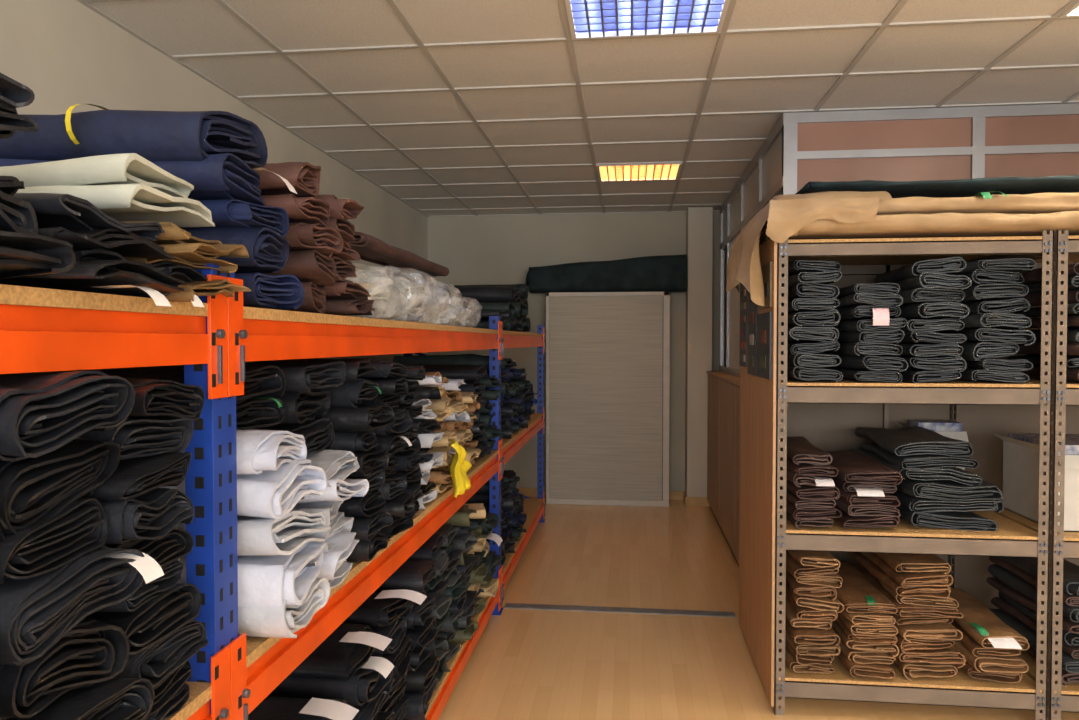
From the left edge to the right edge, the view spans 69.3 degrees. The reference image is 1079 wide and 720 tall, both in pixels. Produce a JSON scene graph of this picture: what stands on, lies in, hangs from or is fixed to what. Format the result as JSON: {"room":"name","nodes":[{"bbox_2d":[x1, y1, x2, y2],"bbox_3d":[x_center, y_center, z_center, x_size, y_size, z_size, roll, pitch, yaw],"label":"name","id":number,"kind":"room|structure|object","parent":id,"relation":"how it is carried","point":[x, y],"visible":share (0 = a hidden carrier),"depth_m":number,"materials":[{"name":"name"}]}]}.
{"room":"fabric storage room","nodes":[
{"label":"fabric storage room","id":0,"kind":"room"},
{"bbox_2d":[0,0,427,361],"bbox_3d":[-1.733,-0.046,2.415,0.100,2.940,10.600,0,1,7],"label":"wall","id":1,"kind":"structure","parent":0,"point":[65,52],"depth_m":3.04,"materials":[{"name":"paint"}]},
{"bbox_2d":[427,211,720,490],"bbox_3d":[2.175,-0.157,7.246,6.550,2.940,0.100,0,1,7],"label":"wall","id":2,"kind":"structure","parent":0,"point":[475,250],"depth_m":7.41,"materials":[{"name":"paint"}]},
{"bbox_2d":[517,488,684,499],"bbox_3d":[0.139,1.268,7.457,2.465,0.080,0.015,0,1,7],"label":"baseboard","id":3,"kind":"structure","parent":2,"relation":"attached to","point":[673,495],"depth_m":7.46,"materials":[{"name":"brown wood"}]},
{"bbox_2d":[683,491,709,505],"bbox_3d":[1.450,1.275,7.166,0.235,0.080,0.259,0,1,7],"label":"baseboard","id":4,"kind":"structure","parent":2,"relation":"attached to","point":[689,501],"depth_m":7.04,"materials":[{"name":"brown wood"}]},
{"bbox_2d":[77,0,1078,216],"bbox_3d":[1.573,-1.381,2.001,6.557,0.251,10.400,0,1,7],"label":"ceiling","id":5,"kind":"structure","parent":0,"point":[450,108],"depth_m":3.60,"materials":[{"name":"tile"}]},
{"bbox_2d":[596,163,681,181],"bbox_3d":[0.708,-1.392,5.573,0.581,0.114,0.531,0,1,7],"label":"ceiling light","id":6,"kind":"object","parent":5,"relation":"in","point":[634,172],"depth_m":5.57,"materials":[{"name":"yellow plastic"}]},
{"bbox_2d":[565,0,729,39],"bbox_3d":[0.388,-1.328,2.817,0.581,0.114,0.531,0,1,7],"label":"ceiling light","id":7,"kind":"object","parent":5,"relation":"in","point":[588,19],"depth_m":2.92,"materials":[{"name":"white plastic"}]},
{"bbox_2d":[1058,2,1078,17],"bbox_3d":[2.191,-1.324,2.608,0.581,0.114,0.531,0,1,7],"label":"ceiling light","id":8,"kind":"object","parent":5,"relation":"in","point":[1073,12],"depth_m":2.88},
{"bbox_2d":[685,207,712,496],"bbox_3d":[1.459,-0.030,7.151,0.220,2.690,0.260,0,1,7],"label":"pillar","id":9,"kind":"structure","parent":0,"point":[699,220],"depth_m":7.02,"materials":[{"name":"paint"}]},
{"bbox_2d":[438,496,1078,719],"bbox_3d":[1.570,1.483,2.067,6.750,0.100,10.600,0,1,7],"label":"floor","id":10,"kind":"structure","parent":0,"point":[525,664],"depth_m":3.87,"materials":[{"name":"laminate"}]},
{"bbox_2d":[0,264,545,719],"bbox_3d":[-0.992,0.609,2.647,1.202,1.620,7.864,0,1,7],"label":"rack","id":11,"kind":"object","parent":10,"relation":"on","point":[42,329],"visible":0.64,"depth_m":1.38,"materials":[{"name":"orange metal"}]},
{"bbox_2d":[0,73,185,306],"bbox_3d":[-0.981,-0.198,0.828,0.882,0.260,0.820,0,1,7],"label":"stack","id":12,"kind":"object","parent":11,"relation":"on","point":[48,240],"visible":0.98,"depth_m":0.96,"materials":[{"name":"leather"}]},
{"bbox_2d":[0,153,214,226],"bbox_3d":[-0.753,-0.257,1.233,0.403,0.081,0.266,0,1,7],"label":"folded fabric","id":13,"kind":"object","parent":12,"relation":"on","point":[125,186],"visible":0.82,"depth_m":1.11,"materials":[{"name":"fabric"}]},
{"bbox_2d":[0,370,208,719],"bbox_3d":[-1.016,0.288,0.848,1.017,0.561,1.041,0,1,7],"label":"stack","id":14,"kind":"object","parent":11,"relation":"in","point":[97,623],"visible":1,"depth_m":0.98,"materials":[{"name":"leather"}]},
{"bbox_2d":[0,109,303,309],"bbox_3d":[-0.795,-0.283,1.531,0.614,0.369,0.365,0,1,7],"label":"stack","id":15,"kind":"object","parent":11,"relation":"on","point":[219,153],"visible":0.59,"depth_m":1.42,"materials":[{"name":"fabric"}]},
{"bbox_2d":[65,104,108,143],"bbox_3d":[-0.808,-0.420,1.484,0.010,0.100,0.250,0,1,7],"label":"tie","id":16,"kind":"object","parent":15,"relation":"attached to","point":[68,112],"visible":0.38,"depth_m":1.37,"materials":[{"name":"plastic"}]},
{"bbox_2d":[119,221,250,306],"bbox_3d":[-0.787,-0.151,1.281,0.572,0.137,0.252,0,1,7],"label":"folded fabric","id":17,"kind":"object","parent":11,"relation":"on","point":[190,253],"visible":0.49,"depth_m":1.25,"materials":[{"name":"fabric"}]},
{"bbox_2d":[52,358,432,561],"bbox_3d":[-0.778,0.262,2.101,0.745,0.540,1.202,0,1,7],"label":"stack","id":18,"kind":"object","parent":11,"relation":"in","point":[364,407],"visible":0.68,"depth_m":2.03,"materials":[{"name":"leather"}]},
{"bbox_2d":[158,429,368,637],"bbox_3d":[-0.769,0.339,1.734,0.679,0.418,0.572,0,1,7],"label":"stack","id":19,"kind":"object","parent":11,"relation":"on","point":[294,544],"visible":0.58,"depth_m":1.53,"materials":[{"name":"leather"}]},
{"bbox_2d":[255,162,374,315],"bbox_3d":[-0.769,-0.275,1.925,0.631,0.340,0.557,0,1,7],"label":"stack","id":20,"kind":"object","parent":11,"relation":"on","point":[319,235],"visible":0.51,"depth_m":1.79,"materials":[{"name":"fabric"}]},
{"bbox_2d":[248,560,439,719],"bbox_3d":[-0.737,0.971,2.119,0.705,0.557,1.346,0,1,7],"label":"stack","id":21,"kind":"object","parent":11,"relation":"in","point":[377,664],"visible":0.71,"depth_m":2.16,"materials":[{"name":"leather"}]},
{"bbox_2d":[348,264,407,319],"bbox_3d":[-0.598,-0.209,2.361,0.376,0.172,0.375,0,1,7],"label":"plastic bag","id":22,"kind":"object","parent":11,"relation":"on","point":[379,290],"visible":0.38,"depth_m":2.40,"materials":[{"name":"white"}]},
{"bbox_2d":[349,265,440,322],"bbox_3d":[-0.543,-0.231,2.765,0.354,0.196,0.436,0,1,7],"label":"plastic bag","id":23,"kind":"object","parent":11,"relation":"on","point":[417,292],"visible":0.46,"depth_m":2.68,"materials":[{"name":"white"}]},
{"bbox_2d":[348,231,448,278],"bbox_3d":[-0.516,-0.370,2.851,0.140,0.062,1.119,0,1,7],"label":"roll","id":24,"kind":"object","parent":23,"relation":"on","point":[372,249],"visible":0.72,"depth_m":2.70,"materials":[{"name":"fabric"}]},
{"bbox_2d":[391,279,464,325],"bbox_3d":[-0.495,-0.234,3.205,0.355,0.181,0.441,0,1,7],"label":"plastic bag","id":25,"kind":"object","parent":11,"relation":"on","point":[443,293],"visible":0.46,"depth_m":3.11,"materials":[{"name":"white"}]},
{"bbox_2d":[412,376,444,508],"bbox_3d":[-0.676,0.284,2.798,0.672,0.461,0.268,0,1,7],"label":"stack","id":26,"kind":"object","parent":11,"relation":"in","point":[428,424],"visible":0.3,"depth_m":2.74,"materials":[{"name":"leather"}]},
{"bbox_2d":[422,297,481,326],"bbox_3d":[-0.433,-0.227,3.640,0.313,0.148,0.440,0,1,7],"label":"plastic bag","id":27,"kind":"object","parent":11,"relation":"on","point":[469,305],"visible":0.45,"depth_m":3.53,"materials":[{"name":"white"}]},
{"bbox_2d":[425,372,480,492],"bbox_3d":[-0.631,0.271,3.307,0.678,0.472,0.793,0,1,7],"label":"stack","id":28,"kind":"object","parent":11,"relation":"on","point":[453,410],"visible":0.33,"depth_m":3.16,"materials":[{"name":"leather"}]},
{"bbox_2d":[450,440,471,497],"bbox_3d":[-0.305,0.404,3.016,0.065,0.204,0.279,0,1,7],"label":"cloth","id":29,"kind":"object","parent":28,"relation":"attached to","point":[459,467],"visible":1,"depth_m":2.96,"materials":[{"name":"yellow fabric"}]},
{"bbox_2d":[405,364,502,457],"bbox_3d":[-0.560,0.260,3.962,0.685,0.478,0.549,0,1,7],"label":"stack","id":30,"kind":"object","parent":11,"relation":"in","point":[476,378],"visible":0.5,"depth_m":3.87,"materials":[{"name":"fabric"}]},
{"bbox_2d":[407,503,502,689],"bbox_3d":[-0.599,0.923,3.438,0.684,0.582,1.394,0,1,7],"label":"stack","id":31,"kind":"object","parent":11,"relation":"in","point":[465,564],"visible":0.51,"depth_m":3.26,"materials":[{"name":"green leather"},{"name":"charcoal leather"},{"name":"tan leather"}]},
{"bbox_2d":[393,354,537,565],"bbox_3d":[-0.413,0.561,5.228,0.724,1.232,1.786,0,1,7],"label":"stack","id":32,"kind":"object","parent":11,"relation":"in","point":[517,394],"visible":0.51,"depth_m":4.68,"materials":[{"name":"fabric"}]},
{"bbox_2d":[447,284,530,331],"bbox_3d":[-0.445,-0.376,5.313,0.710,0.382,1.901,0,1,7],"label":"pile","id":33,"kind":"object","parent":11,"relation":"on","point":[509,301],"visible":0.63,"depth_m":5.44,"materials":[{"name":"fabric"}]},
{"bbox_2d":[546,292,669,506],"bbox_3d":[0.629,0.349,7.200,1.112,1.930,0.310,0,1,7],"label":"storage cabinet","id":34,"kind":"object","parent":10,"relation":"on","point":[608,353],"visible":1,"depth_m":7.06,"materials":[{"name":"wood"}]},
{"bbox_2d":[526,254,686,292],"bbox_3d":[0.603,-0.787,7.152,1.454,0.335,0.292,0,1,7],"label":"bolt","id":35,"kind":"object","parent":34,"relation":"on","point":[665,273],"visible":0.91,"depth_m":7.01,"materials":[{"name":"black fabric"}]},
{"bbox_2d":[504,603,735,616],"bbox_3d":[0.435,1.379,4.301,1.260,0.005,0.080,0,1,7],"label":"trim","id":36,"kind":"structure","parent":10,"relation":"on","point":[508,605],"depth_m":4.29,"materials":[{"name":"metal"}]},
{"bbox_2d":[706,371,739,565],"bbox_3d":[1.389,0.740,5.596,0.115,1.222,2.800,0,1,7],"label":"cabinet","id":37,"kind":"object","parent":10,"relation":"on","point":[723,403],"visible":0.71,"depth_m":5.70,"materials":[{"name":"brown wood"}]},
{"bbox_2d":[773,230,1078,719],"bbox_3d":[2.017,0.451,3.415,2.073,1.900,0.939,0,1,7],"label":"metal shelving unit","id":38,"kind":"object","parent":10,"relation":"on","point":[827,414],"visible":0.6,"depth_m":3.04,"materials":[{"name":"metal"}]},
{"bbox_2d":[739,239,776,706],"bbox_3d":[0.980,0.433,3.539,0.012,1.870,0.924,0,1,7],"label":"panel","id":39,"kind":"object","parent":38,"relation":"attached to","point":[757,394],"visible":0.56,"depth_m":3.38,"materials":[{"name":"brown wood"}]},
{"bbox_2d":[739,282,747,366],"bbox_3d":[1.004,-0.179,3.837,0.011,0.420,0.240,0,1,7],"label":"board","id":40,"kind":"object","parent":39,"relation":"attached to","point":[743,291],"visible":0.98,"depth_m":3.80,"materials":[{"name":"black"}]},
{"bbox_2d":[747,292,757,375],"bbox_3d":[0.973,-0.157,3.564,0.011,0.450,0.250,0,1,7],"label":"board","id":41,"kind":"object","parent":39,"relation":"attached to","point":[752,307],"visible":0.76,"depth_m":3.54,"materials":[{"name":"black"}]},
{"bbox_2d":[757,312,771,379],"bbox_3d":[0.937,-0.060,3.258,0.011,0.270,0.310,0,1,7],"label":"board","id":42,"kind":"object","parent":39,"relation":"attached to","point":[764,320],"visible":1,"depth_m":3.21,"materials":[{"name":"black"}]},
{"bbox_2d":[757,261,771,309],"bbox_3d":[0.937,-0.305,3.253,0.011,0.180,0.310,0,1,7],"label":"board","id":43,"kind":"object","parent":39,"relation":"attached to","point":[766,269],"visible":0.57,"depth_m":3.16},
{"bbox_2d":[780,436,902,528],"bbox_3d":[1.243,0.518,3.358,0.487,0.298,0.686,0,1,7],"label":"stack","id":44,"kind":"object","parent":38,"relation":"on","point":[852,487],"visible":0.92,"depth_m":3.09,"materials":[{"name":"brown fabric"}]},
{"bbox_2d":[725,191,1078,305],"bbox_3d":[2.111,-0.446,3.267,2.560,0.458,0.894,0,1,7],"label":"rolls","id":45,"kind":"object","parent":38,"relation":"on","point":[829,214],"visible":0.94,"depth_m":2.97,"materials":[{"name":"beige fabric"}]},
{"bbox_2d":[796,175,1078,197],"bbox_3d":[2.233,-0.706,3.199,2.305,0.073,0.458,0,1,7],"label":"bolt","id":46,"kind":"object","parent":45,"relation":"on","point":[1065,183],"visible":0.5,"depth_m":3.10,"materials":[{"name":"black fabric"}]},
{"bbox_2d":[779,550,1029,683],"bbox_3d":[1.466,1.015,3.349,0.939,0.487,0.731,0,1,7],"label":"stacks","id":47,"kind":"object","parent":38,"relation":"on","point":[881,611],"visible":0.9,"depth_m":3.09,"materials":[{"name":"fabric"}]},
{"bbox_2d":[781,257,1035,382],"bbox_3d":[1.482,-0.160,3.320,0.993,0.495,0.689,0,1,7],"label":"stacks","id":48,"kind":"object","parent":38,"relation":"on","point":[894,320],"visible":0.94,"depth_m":3.05,"materials":[{"name":"grey leather"}]},
{"bbox_2d":[850,426,1003,531],"bbox_3d":[1.657,0.495,3.389,0.482,0.359,0.700,0,1,7],"label":"stack","id":49,"kind":"object","parent":38,"relation":"on","point":[933,492],"visible":0.91,"depth_m":3.11,"materials":[{"name":"grey fabric"}]},
{"bbox_2d":[897,420,968,470],"bbox_3d":[1.883,0.475,3.750,0.260,0.358,0.200,0,1,7],"label":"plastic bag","id":50,"kind":"object","parent":49,"relation":"on","point":[947,428],"visible":0.27,"depth_m":3.69,"materials":[{"name":"plastic"}]},
{"bbox_2d":[986,263,1078,685],"bbox_3d":[2.276,0.440,3.239,0.552,1.642,0.689,0,1,7],"label":"stacks","id":51,"kind":"object","parent":38,"relation":"on","point":[1015,578],"visible":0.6,"depth_m":3.23,"materials":[{"name":"fabric"}]},
{"bbox_2d":[995,433,1078,531],"bbox_3d":[2.197,0.498,3.241,0.380,0.336,0.480,0,1,7],"label":"cardboard box","id":52,"kind":"object","parent":38,"relation":"on","point":[1020,472],"visible":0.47,"depth_m":3.26,"materials":[{"name":"white cardboard"}]},
{"bbox_2d":[719,103,1078,586],"bbox_3d":[3.336,0.014,5.341,3.802,2.685,2.884,0,1,7],"label":"wall","id":53,"kind":"structure","parent":0,"point":[1041,140],"depth_m":4.05,"materials":[{"name":"metal"}]}
]}

